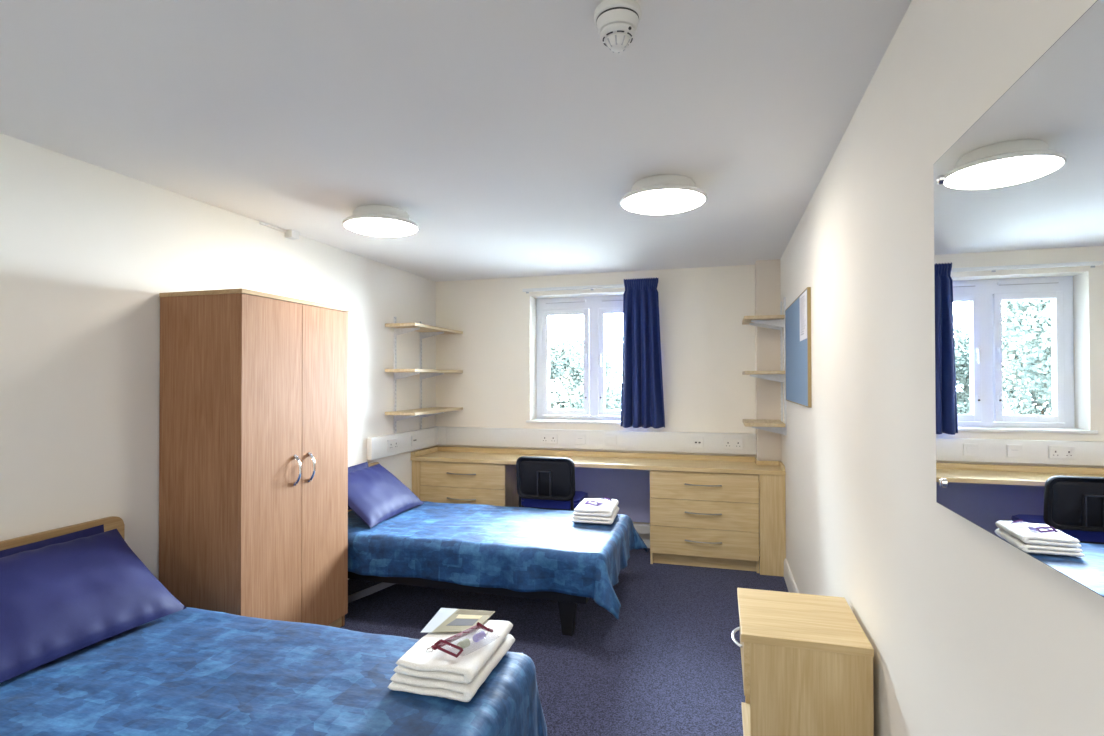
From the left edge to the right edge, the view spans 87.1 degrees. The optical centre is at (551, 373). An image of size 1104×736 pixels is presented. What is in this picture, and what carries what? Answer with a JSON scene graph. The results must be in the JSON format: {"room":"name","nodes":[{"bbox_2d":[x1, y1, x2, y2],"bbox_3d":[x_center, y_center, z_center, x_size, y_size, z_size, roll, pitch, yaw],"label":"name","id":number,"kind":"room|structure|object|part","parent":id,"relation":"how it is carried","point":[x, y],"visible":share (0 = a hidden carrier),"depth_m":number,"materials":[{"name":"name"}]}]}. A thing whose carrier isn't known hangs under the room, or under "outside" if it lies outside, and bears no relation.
{"room":"dormitory bedroom","nodes":[
{"label":"dormitory bedroom","id":0,"kind":"room"},
{"bbox_2d":[0,133,435,579],"bbox_3d":[-2.022,0.274,2.320,0.150,2.296,6.340,0,-1,16],"label":"wall","id":1,"kind":"structure","parent":0,"point":[88,251],"depth_m":2.51,"materials":[{"name":"beige paint"}]},
{"bbox_2d":[259,221,298,239],"bbox_3d":[-1.603,-0.841,3.419,0.054,0.044,0.265,0,-1,16],"label":"junction box","id":2,"kind":"object","parent":1,"relation":"attached to","point":[290,234],"visible":1,"depth_m":3.48,"materials":[{"name":"white plastic"}]},
{"bbox_2d":[394,317,395,433],"bbox_3d":[-1.261,0.012,4.663,0.014,0.938,0.022,0,-1,16],"label":"upright","id":3,"kind":"object","parent":1,"relation":"attached to","point":[394,317],"visible":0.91,"depth_m":4.65,"materials":[{"name":"grey metal"}]},
{"bbox_2d":[420,321,421,428],"bbox_3d":[-1.145,0.016,5.066,0.014,0.938,0.022,0,-1,16],"label":"upright","id":4,"kind":"object","parent":1,"relation":"attached to","point":[420,321],"visible":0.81,"depth_m":5.06,"materials":[{"name":"grey metal"}]},
{"bbox_2d":[385,323,462,338],"bbox_3d":[-1.061,-0.344,4.893,0.275,0.082,0.868,0,-1,16],"label":"wall shelf","id":5,"kind":"object","parent":1,"relation":"attached to","point":[426,331],"visible":1,"depth_m":4.66,"materials":[{"name":"brown wood"}]},
{"bbox_2d":[385,407,462,420],"bbox_3d":[-1.059,0.344,4.887,0.275,0.082,0.868,0,-1,16],"label":"wall shelf","id":6,"kind":"object","parent":1,"relation":"attached to","point":[424,412],"visible":1,"depth_m":4.66,"materials":[{"name":"brown wood"}]},
{"bbox_2d":[385,369,462,379],"bbox_3d":[-1.060,0.010,4.890,0.275,0.082,0.868,0,-1,16],"label":"wall shelf","id":7,"kind":"object","parent":1,"relation":"attached to","point":[399,373],"visible":1,"depth_m":4.65,"materials":[{"name":"brown wood"}]},
{"bbox_2d":[0,0,911,281],"bbox_3d":[-0.532,-0.942,1.901,3.257,0.120,6.640,0,-1,16],"label":"ceiling","id":8,"kind":"structure","parent":0,"point":[513,138],"depth_m":1.96,"materials":[{"name":"paint"}]},
{"bbox_2d":[342,205,418,236],"bbox_3d":[-0.920,-0.815,3.130,0.396,0.108,0.396,0,-1,16],"label":"ceiling light","id":9,"kind":"object","parent":8,"relation":"attached to","point":[372,220],"visible":1,"depth_m":3.02,"materials":[{"name":"white plastic"}]},
{"bbox_2d":[345,218,416,236],"bbox_3d":[-0.920,-0.777,3.130,0.375,0.032,0.375,0,-1,16],"label":"diffuser","id":10,"kind":"object","parent":9,"relation":"attached to","point":[380,227],"depth_m":3.05,"materials":[{"name":"white plastic"}]},
{"bbox_2d":[594,0,640,52],"bbox_3d":[0.161,-0.841,1.424,0.116,0.092,0.116,0,-1,16],"label":"smoke detector","id":11,"kind":"object","parent":8,"relation":"attached to","point":[616,21],"visible":1,"depth_m":1.39,"materials":[{"name":"white plastic"}]},
{"bbox_2d":[620,174,706,214],"bbox_3d":[0.516,-0.822,2.695,0.396,0.108,0.396,0,-1,16],"label":"ceiling light","id":12,"kind":"object","parent":8,"relation":"attached to","point":[668,193],"visible":1,"depth_m":2.59,"materials":[{"name":"white plastic"}]},
{"bbox_2d":[622,189,704,214],"bbox_3d":[0.516,-0.784,2.695,0.375,0.032,0.375,0,-1,16],"label":"diffuser","id":13,"kind":"object","parent":12,"relation":"attached to","point":[643,201],"depth_m":2.62,"materials":[{"name":"white plastic"}]},
{"bbox_2d":[340,548,787,735],"bbox_3d":[-0.526,1.474,1.877,3.257,0.120,6.640,0,-1,16],"label":"floor","id":14,"kind":"structure","parent":0,"point":[670,664],"depth_m":3.09,"materials":[{"name":"blue carpet"}]},
{"bbox_2d":[0,516,124,550],"bbox_3d":[-1.113,1.006,1.717,1.882,0.815,1.100,0,-1,16],"label":"bed","id":15,"kind":"object","parent":14,"relation":"on","point":[112,522],"visible":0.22,"depth_m":2.28,"materials":[{"name":"brown wood"}]},
{"bbox_2d":[0,607,546,735],"bbox_3d":[-1.042,1.073,1.705,1.868,0.339,1.064,0,-1,16],"label":"duvet","id":16,"kind":"object","parent":15,"relation":"on","point":[189,671],"visible":0.74,"depth_m":1.69,"materials":[{"name":"blue fabric"}]},
{"bbox_2d":[0,524,103,557],"bbox_3d":[-1.893,0.757,2.028,0.135,0.278,0.720,0,-1,16],"label":"pillow","id":17,"kind":"object","parent":16,"relation":"on","point":[97,529],"visible":0.09,"depth_m":2.20,"materials":[{"name":"blue fabric"}]},
{"bbox_2d":[0,528,185,682],"bbox_3d":[-1.700,0.763,1.941,0.380,0.292,0.740,0,-1,18],"label":"pillow","id":18,"kind":"object","parent":16,"relation":"on","point":[58,600],"visible":1,"depth_m":1.96,"materials":[{"name":"blue fabric"}]},
{"bbox_2d":[388,634,514,701],"bbox_3d":[-0.294,0.880,1.788,0.260,0.043,0.374,0,-1,16],"label":"folded towel","id":19,"kind":"object","parent":16,"relation":"on","point":[462,692],"visible":0.36,"depth_m":1.63,"materials":[{"name":"white fabric"}]},
{"bbox_2d":[393,620,512,683],"bbox_3d":[-0.291,0.838,1.789,0.249,0.041,0.360,0,-1,16],"label":"folded towel","id":20,"kind":"object","parent":19,"relation":"on","point":[436,664],"visible":0.66,"depth_m":1.68,"materials":[{"name":"white fabric"}]},
{"bbox_2d":[421,608,494,632],"bbox_3d":[-0.306,0.815,1.906,0.193,0.002,0.197,0,-1,10],"label":"leaflet","id":21,"kind":"object","parent":20,"relation":"on","point":[445,619],"visible":1,"depth_m":1.92,"materials":[{"name":"grey paper"}]},
{"bbox_2d":[426,622,492,657],"bbox_3d":[-0.258,0.797,1.731,0.114,0.034,0.220,-1,-1,39],"label":"bag","id":22,"kind":"object","parent":20,"relation":"on","point":[440,643],"visible":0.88,"depth_m":1.72,"materials":[{"name":"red plastic"}]},
{"bbox_2d":[457,638,472,648],"bbox_3d":[-0.257,0.801,1.721,0.023,0.023,0.050,-1,-1,38],"label":"toiletry bottle","id":23,"kind":"object","parent":22,"relation":"in","point":[466,642],"visible":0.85,"depth_m":1.71,"materials":[{"name":"plastic"}]},
{"bbox_2d":[473,631,487,641],"bbox_3d":[-0.217,0.801,1.772,0.023,0.023,0.050,-1,-1,38],"label":"toiletry bottle","id":24,"kind":"object","parent":22,"relation":"in","point":[481,635],"visible":1,"depth_m":1.76,"materials":[{"name":"plastic"}]},
{"bbox_2d":[159,288,348,627],"bbox_3d":[-1.475,0.527,2.992,0.507,1.800,0.772,0,-1,16],"label":"wardrobe","id":25,"kind":"object","parent":14,"relation":"on","point":[253,406],"visible":0.91,"depth_m":2.69,"materials":[{"name":"brown wood"}]},
{"bbox_3d":[-1.493,-0.363,3.006,0.473,0.020,0.772,0,-1,16],"label":"panel","id":26,"kind":"part","parent":25,"relation":"part of","materials":[{"name":"brown wood"}]},
{"bbox_3d":[-1.329,0.501,2.752,0.019,1.708,0.386,0,-1,16],"label":"door","id":27,"kind":"part","parent":25,"relation":"part of","materials":[{"name":"brown wood"}]},
{"bbox_3d":[-1.264,0.481,2.883,0.040,0.154,0.020,0,-1,16],"label":"handle","id":28,"kind":"part","parent":25,"relation":"part of","materials":[{"name":"silver metal"}]},
{"bbox_3d":[-1.235,0.482,2.982,0.040,0.154,0.020,0,-1,16],"label":"handle","id":29,"kind":"part","parent":25,"relation":"part of","materials":[{"name":"silver metal"}]},
{"bbox_3d":[-1.222,0.504,3.122,0.019,1.708,0.376,0,-1,16],"label":"door","id":30,"kind":"part","parent":25,"relation":"part of","materials":[{"name":"brown wood"}]},
{"bbox_2d":[412,460,420,498],"bbox_3d":[-1.147,1.090,4.913,0.077,0.710,0.018,0,-1,16],"label":"filler panel","id":31,"kind":"object","parent":14,"relation":"on","point":[416,485],"visible":0.36,"depth_m":4.91,"materials":[{"name":"brown wood"}]},
{"bbox_2d":[348,462,588,635],"bbox_3d":[-0.562,1.044,3.681,1.852,0.775,0.960,0,-1,16],"label":"bed","id":32,"kind":"object","parent":14,"relation":"on","point":[567,603],"visible":0.12,"depth_m":3.21,"materials":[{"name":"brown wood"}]},
{"bbox_3d":[-1.441,0.939,3.936,0.022,0.555,0.960,0,-1,16],"label":"headboard","id":33,"kind":"part","parent":32,"relation":"part of","materials":[{"name":"blue fabric"}]},
{"bbox_3d":[-1.147,1.321,3.473,0.580,0.220,0.040,0,-1,16],"label":"leg","id":34,"kind":"part","parent":32,"relation":"part of","materials":[{"name":"grey metal"}]},
{"bbox_3d":[-0.566,1.191,3.681,1.782,0.062,0.800,0,-1,16],"label":"frame","id":35,"kind":"part","parent":32,"relation":"part of","materials":[{"name":"black metal"}]},
{"bbox_2d":[348,501,647,619],"bbox_3d":[-0.443,1.067,3.651,1.952,0.293,1.190,0,-1,16],"label":"duvet","id":36,"kind":"object","parent":32,"relation":"on","point":[519,549],"visible":0.79,"depth_m":3.25,"materials":[{"name":"blue fabric"}]},
{"bbox_2d":[348,462,368,509],"bbox_3d":[-1.375,0.767,3.835,0.130,0.269,0.700,0,-1,16],"label":"pillow","id":37,"kind":"object","parent":36,"relation":"on","point":[362,465],"visible":0.08,"depth_m":4.03,"materials":[{"name":"blue fabric"}]},
{"bbox_2d":[348,464,423,526],"bbox_3d":[-1.167,0.786,3.838,0.359,0.282,0.700,0,-1,14],"label":"pillow","id":38,"kind":"object","parent":36,"relation":"on","point":[375,495],"visible":0.89,"depth_m":3.75,"materials":[{"name":"blue fabric"}]},
{"bbox_2d":[572,506,618,523],"bbox_3d":[0.283,0.898,3.712,0.258,0.044,0.360,0,-1,13],"label":"folded towel","id":39,"kind":"object","parent":36,"relation":"on","point":[576,518],"visible":0.42,"depth_m":3.55,"materials":[{"name":"white fabric"}]},
{"bbox_2d":[573,498,618,516],"bbox_3d":[0.285,0.854,3.718,0.256,0.044,0.359,0,-1,16],"label":"folded towel","id":40,"kind":"object","parent":39,"relation":"on","point":[606,509],"visible":0.8,"depth_m":3.59,"materials":[{"name":"white fabric"}]},
{"bbox_2d":[583,496,611,505],"bbox_3d":[0.304,0.815,3.679,0.114,0.034,0.220,-1,-1,45],"label":"bag","id":41,"kind":"object","parent":40,"relation":"on","point":[589,502],"visible":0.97,"depth_m":3.66,"materials":[{"name":"white plastic"}]},
{"bbox_3d":[0.087,1.318,3.179,0.110,0.215,0.050,0,-1,16],"label":"leg","id":42,"kind":"part","parent":32,"relation":"part of","materials":[{"name":"black metal"}]},
{"bbox_2d":[420,461,518,506],"bbox_3d":[-0.698,1.091,4.948,0.763,0.708,0.420,0,-1,16],"label":"drawer unit","id":43,"kind":"object","parent":14,"relation":"on","point":[440,482],"visible":0.52,"depth_m":4.79,"materials":[{"name":"brown wood"}]},
{"bbox_3d":[-0.750,0.826,4.772,0.266,0.010,0.048,0,-1,16],"label":"handle","id":44,"kind":"part","parent":43,"relation":"part of","materials":[{"name":"metal"}]},
{"bbox_3d":[-0.750,1.033,4.770,0.266,0.010,0.048,0,-1,16],"label":"handle","id":45,"kind":"part","parent":43,"relation":"part of","materials":[{"name":"metal"}]},
{"bbox_3d":[-0.743,0.839,4.796,0.761,0.204,0.018,0,-1,16],"label":"drawer","id":46,"kind":"part","parent":43,"relation":"part of","materials":[{"name":"brown wood"}]},
{"bbox_3d":[-0.743,1.045,4.794,0.761,0.204,0.018,0,-1,16],"label":"drawer","id":47,"kind":"part","parent":43,"relation":"part of","materials":[{"name":"brown wood"}]},
{"bbox_2d":[516,456,587,510],"bbox_3d":[0.002,1.033,4.513,0.480,0.818,0.572,0,-1,16],"label":"desk chair","id":48,"kind":"object","parent":14,"relation":"on","point":[548,483],"visible":0.84,"depth_m":4.32,"materials":[{"name":"black plastic"}]},
{"bbox_3d":[-0.058,0.816,4.300,0.105,0.182,0.035,0,-1,16],"label":"panel","id":49,"kind":"part","parent":48,"relation":"part of","materials":[{"name":"grey plastic"}]},
{"bbox_3d":[-0.052,0.782,4.331,0.450,0.320,0.083,0,-1,16],"label":"backrest","id":50,"kind":"part","parent":48,"relation":"part of","materials":[{"name":"black plastic"}]},
{"bbox_3d":[0.016,0.984,4.564,0.480,0.060,0.405,0,-1,16],"label":"seat","id":51,"kind":"part","parent":48,"relation":"part of","materials":[{"name":"blue fabric"}]},
{"bbox_3d":[0.128,1.086,4.245,0.041,0.705,0.127,0,-1,16],"label":"leg","id":52,"kind":"part","parent":48,"relation":"part of","materials":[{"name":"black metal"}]},
{"bbox_2d":[650,470,758,572],"bbox_3d":[1.155,1.081,4.414,0.776,0.708,0.420,0,-1,16],"label":"drawer unit","id":53,"kind":"object","parent":14,"relation":"on","point":[700,519],"visible":0.96,"depth_m":4.25,"materials":[{"name":"brown wood"}]},
{"bbox_2d":[411,446,785,475],"bbox_3d":[0.287,0.693,4.709,2.953,0.070,0.459,0,-1,16],"label":"countertop","id":54,"kind":"structure","parent":53,"relation":"on","point":[588,459],"depth_m":4.67,"materials":[{"name":"brown wood"}]},
{"bbox_3d":[1.103,0.816,4.237,0.266,0.010,0.048,0,-1,16],"label":"handle","id":55,"kind":"part","parent":53,"relation":"part of","materials":[{"name":"metal"}]},
{"bbox_3d":[1.103,1.023,4.236,0.266,0.010,0.048,0,-1,16],"label":"handle","id":56,"kind":"part","parent":53,"relation":"part of","materials":[{"name":"metal"}]},
{"bbox_3d":[1.104,1.230,4.233,0.266,0.010,0.048,0,-1,16],"label":"handle","id":57,"kind":"part","parent":53,"relation":"part of","materials":[{"name":"metal"}]},
{"bbox_3d":[1.110,0.829,4.261,0.774,0.204,0.018,0,-1,16],"label":"drawer","id":58,"kind":"part","parent":53,"relation":"part of","materials":[{"name":"brown wood"}]},
{"bbox_3d":[1.110,1.036,4.259,0.774,0.204,0.018,0,-1,16],"label":"drawer","id":59,"kind":"part","parent":53,"relation":"part of","materials":[{"name":"brown wood"}]},
{"bbox_3d":[1.111,1.242,4.257,0.774,0.204,0.018,0,-1,16],"label":"drawer","id":60,"kind":"part","parent":53,"relation":"part of","materials":[{"name":"brown wood"}]},
{"bbox_2d":[759,475,785,576],"bbox_3d":[1.565,1.076,4.117,0.172,0.710,0.018,0,-1,16],"label":"filler panel","id":61,"kind":"object","parent":14,"relation":"on","point":[772,504],"visible":0.86,"depth_m":4.11,"materials":[{"name":"brown wood"}]},
{"bbox_2d":[732,588,873,735],"bbox_3d":[0.803,1.106,1.929,0.391,0.611,0.414,0,-1,16],"label":"nightstand","id":62,"kind":"object","parent":14,"relation":"on","point":[807,659],"visible":1,"depth_m":1.75,"materials":[{"name":"brown wood"}]},
{"bbox_3d":[0.632,0.897,1.980,0.037,0.007,0.159,0,-1,16],"label":"handle","id":63,"kind":"part","parent":62,"relation":"part of","materials":[{"name":"metal"}]},
{"bbox_3d":[0.655,0.911,1.974,0.018,0.163,0.400,0,-1,16],"label":"drawer","id":64,"kind":"part","parent":62,"relation":"part of","materials":[{"name":"brown wood"}]},
{"bbox_2d":[436,265,767,555],"bbox_3d":[0.389,0.295,5.069,3.257,2.296,0.280,0,-1,16],"label":"wall","id":65,"kind":"structure","parent":0,"point":[706,348],"depth_m":4.91,"materials":[{"name":"beige paint"}]},
{"bbox_2d":[367,426,755,459],"bbox_3d":[0.116,0.557,4.429,2.784,0.168,1.095,0,-1,16],"label":"cable trunking","id":66,"kind":"object","parent":65,"relation":"attached to","point":[655,441],"visible":0.99,"depth_m":4.85,"materials":[{"name":"white plastic"}]},
{"bbox_2d":[387,438,398,450],"bbox_3d":[-1.244,0.557,4.549,0.014,0.090,0.150,0,-1,16],"label":"socket","id":67,"kind":"object","parent":66,"relation":"attached to","point":[392,444],"visible":1,"depth_m":4.54,"materials":[{"name":"white plastic"}]},
{"bbox_2d":[411,434,416,445],"bbox_3d":[-1.154,0.560,4.866,0.011,0.090,0.090,0,-1,16],"label":"socket","id":68,"kind":"object","parent":66,"relation":"attached to","point":[413,437],"visible":1,"depth_m":4.84,"materials":[{"name":"white plastic"}]},
{"bbox_2d":[541,433,557,443],"bbox_3d":[-0.025,0.558,4.985,0.150,0.090,0.014,0,-1,16],"label":"socket","id":69,"kind":"object","parent":66,"relation":"attached to","point":[546,438],"visible":1,"depth_m":4.98,"materials":[{"name":"white plastic"}]},
{"bbox_2d":[575,434,585,444],"bbox_3d":[0.239,0.557,4.911,0.090,0.090,0.011,0,-1,16],"label":"socket","id":70,"kind":"object","parent":66,"relation":"attached to","point":[580,439],"visible":1,"depth_m":4.91,"materials":[{"name":"white plastic"}]},
{"bbox_2d":[692,437,703,447],"bbox_3d":[1.166,0.552,4.643,0.090,0.090,0.011,0,-1,16],"label":"socket","id":71,"kind":"object","parent":66,"relation":"attached to","point":[697,442],"visible":1,"depth_m":4.64,"materials":[{"name":"white plastic"}]},
{"bbox_2d":[723,437,742,448],"bbox_3d":[1.425,0.551,4.567,0.150,0.090,0.014,0,-1,16],"label":"socket","id":72,"kind":"object","parent":66,"relation":"attached to","point":[728,443],"visible":1,"depth_m":4.56,"materials":[{"name":"white plastic"}]},
{"bbox_2d":[522,284,624,423],"bbox_3d":[0.342,-0.157,5.036,1.155,1.170,0.317,0,-1,16],"label":"window","id":73,"kind":"structure","parent":65,"relation":"in","point":[593,309],"depth_m":5.12,"materials":[{"name":"white plastic"}]},
{"bbox_2d":[545,299,585,302],"bbox_3d":[0.122,-0.646,5.194,0.374,0.020,0.024,0,-1,16],"label":"vent","id":74,"kind":"object","parent":73,"relation":"attached to","point":[546,300],"depth_m":5.18,"materials":[{"name":"white plastic"}]},
{"bbox_3d":[0.306,-0.726,4.921,1.155,0.035,0.067,0,-1,16],"label":"curtain rail","id":75,"kind":"part","parent":73,"relation":"part of","materials":[{"name":"white plastic"}]},
{"bbox_3d":[0.343,0.417,5.013,1.127,0.021,0.210,0,-1,16],"label":"sill","id":76,"kind":"part","parent":73,"relation":"part of","materials":[{"name":"white paint"}]},
{"bbox_3d":[0.295,-0.116,5.099,0.024,0.120,0.045,0,-1,16],"label":"handle","id":77,"kind":"part","parent":73,"relation":"part of","materials":[{"name":"white plastic"}]},
{"bbox_3d":[0.423,-0.117,5.062,0.024,0.120,0.045,0,-1,16],"label":"handle","id":78,"kind":"part","parent":73,"relation":"part of","materials":[{"name":"white plastic"}]},
{"bbox_2d":[601,298,622,300],"bbox_3d":[0.615,-0.648,5.051,0.374,0.020,0.024,0,-1,16],"label":"vent","id":79,"kind":"object","parent":73,"relation":"attached to","point":[602,299],"depth_m":5.06,"materials":[{"name":"white plastic"}]},
{"bbox_2d":[621,277,664,427],"bbox_3d":[0.735,-0.169,4.732,0.364,1.225,0.072,0,-1,16],"label":"curtain","id":80,"kind":"object","parent":73,"relation":"hanging from","point":[642,400],"visible":1,"depth_m":4.73,"materials":[{"name":"blue fabric"}]},
{"bbox_2d":[575,467,649,522],"bbox_3d":[0.299,0.983,4.934,1.148,0.498,0.015,0,-1,16],"label":"panel","id":81,"kind":"object","parent":65,"relation":"attached to","point":[630,487],"visible":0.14,"depth_m":4.84,"materials":[{"name":"blue laminate"}]},
{"bbox_2d":[633,523,649,533],"bbox_3d":[0.290,1.277,4.894,1.120,0.070,0.057,0,-1,16],"label":"baseboard","id":82,"kind":"structure","parent":65,"relation":"attached to","point":[640,528],"depth_m":4.74,"materials":[{"name":"white paint"}]},
{"bbox_2d":[638,533,649,547],"bbox_3d":[0.301,1.377,4.929,1.130,0.130,0.018,0,-1,16],"label":"baseboard","id":83,"kind":"structure","parent":65,"relation":"attached to","point":[645,537],"depth_m":4.78,"materials":[{"name":"white paint"}]},
{"bbox_2d":[755,259,781,460],"bbox_3d":[1.664,-0.101,4.472,0.174,1.521,0.165,0,-1,16],"label":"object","id":84,"kind":"structure","parent":65,"relation":"attached to","point":[767,272],"depth_m":4.39,"materials":[{"name":"paint"}]},
{"bbox_2d":[741,702,749,735],"bbox_3d":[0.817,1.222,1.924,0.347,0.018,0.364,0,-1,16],"label":"drawer","id":85,"kind":"object","parent":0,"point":[745,706],"depth_m":2.05,"materials":[{"name":"brown wood"}]},
{"bbox_2d":[780,0,1103,735],"bbox_3d":[0.963,0.259,1.458,0.150,2.296,6.340,0,-1,16],"label":"wall","id":86,"kind":"structure","parent":0,"point":[969,633],"depth_m":1.40,"materials":[{"name":"beige paint"}]},
{"bbox_2d":[742,315,784,329],"bbox_3d":[1.530,-0.359,4.201,0.278,0.082,0.415,0,-1,16],"label":"wall shelf","id":87,"kind":"object","parent":86,"relation":"attached to","point":[776,322],"visible":0.97,"depth_m":4.06,"materials":[{"name":"brown wood"}]},
{"bbox_2d":[742,371,784,381],"bbox_3d":[1.530,0.024,4.198,0.278,0.082,0.415,0,-1,16],"label":"wall shelf","id":88,"kind":"object","parent":86,"relation":"attached to","point":[778,376],"visible":0.93,"depth_m":4.04,"materials":[{"name":"brown wood"}]},
{"bbox_2d":[743,419,784,434],"bbox_3d":[1.531,0.387,4.194,0.278,0.082,0.415,0,-1,16],"label":"wall shelf","id":89,"kind":"object","parent":86,"relation":"attached to","point":[776,426],"visible":1,"depth_m":4.04,"materials":[{"name":"brown wood"}]},
{"bbox_2d":[780,301,782,421],"bbox_3d":[1.686,-0.048,4.260,0.014,0.960,0.022,0,-1,16],"label":"upright","id":90,"kind":"object","parent":86,"relation":"attached to","point":[781,330],"visible":0.73,"depth_m":4.25,"materials":[{"name":"grey metal"}]},
{"bbox_2d":[783,297,786,434],"bbox_3d":[1.622,-0.050,4.039,0.014,0.960,0.022,0,-1,16],"label":"upright","id":91,"kind":"object","parent":86,"relation":"attached to","point":[784,298],"visible":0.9,"depth_m":4.03,"materials":[{"name":"grey metal"}]},
{"bbox_2d":[784,559,798,592],"bbox_3d":[0.822,1.340,1.252,0.018,0.130,5.885,0,-1,16],"label":"baseboard","id":92,"kind":"structure","parent":86,"relation":"attached to","point":[790,582],"depth_m":3.79,"materials":[{"name":"white paint"}]},
{"bbox_2d":[785,287,811,407],"bbox_3d":[1.440,-0.127,3.418,0.016,0.608,1.035,0,-1,16],"label":"board","id":93,"kind":"object","parent":86,"relation":"attached to","point":[797,352],"visible":1,"depth_m":3.31,"materials":[{"name":"blue fabric"}]},
{"bbox_2d":[800,290,806,340],"bbox_3d":[1.333,-0.301,3.081,0.002,0.245,0.265,0,-1,16],"label":"paper notice","id":94,"kind":"object","parent":93,"relation":"attached to","point":[803,298],"visible":1,"depth_m":3.06,"materials":[{"name":"white paper"}]},
{"bbox_2d":[933,0,1103,596],"bbox_3d":[0.681,-0.086,0.816,0.030,0.685,0.745,0,-1,16],"label":"wall mirror","id":95,"kind":"object","parent":86,"relation":"attached to","point":[1019,195],"visible":1,"depth_m":0.81,"materials":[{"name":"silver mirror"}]},
{"label":"outside","id":96,"kind":"structure","parent":0,"visible":0},
{"bbox_3d":[0.500,2.022,23.330,36.000,0.200,34.860,0,-1,16],"label":"ground","id":97,"kind":"structure","parent":96,"visible":0},
{"bbox_2d":[550,332,621,408],"bbox_3d":[0.604,0.377,18.370,3.518,3.354,3.363,0,-1,-17],"label":"tree","id":98,"kind":"object","parent":97,"relation":"on","point":[562,354],"visible":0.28,"depth_m":17.62,"materials":[{"name":"green plant"}]},
{"bbox_2d":[565,376,620,409],"bbox_3d":[1.179,0.941,13.596,1.746,1.823,1.751,0,-1,19],"label":"tree","id":99,"kind":"object","parent":97,"relation":"on","point":[612,401],"visible":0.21,"depth_m":13.24,"materials":[{"name":"green plant"}]}
]}

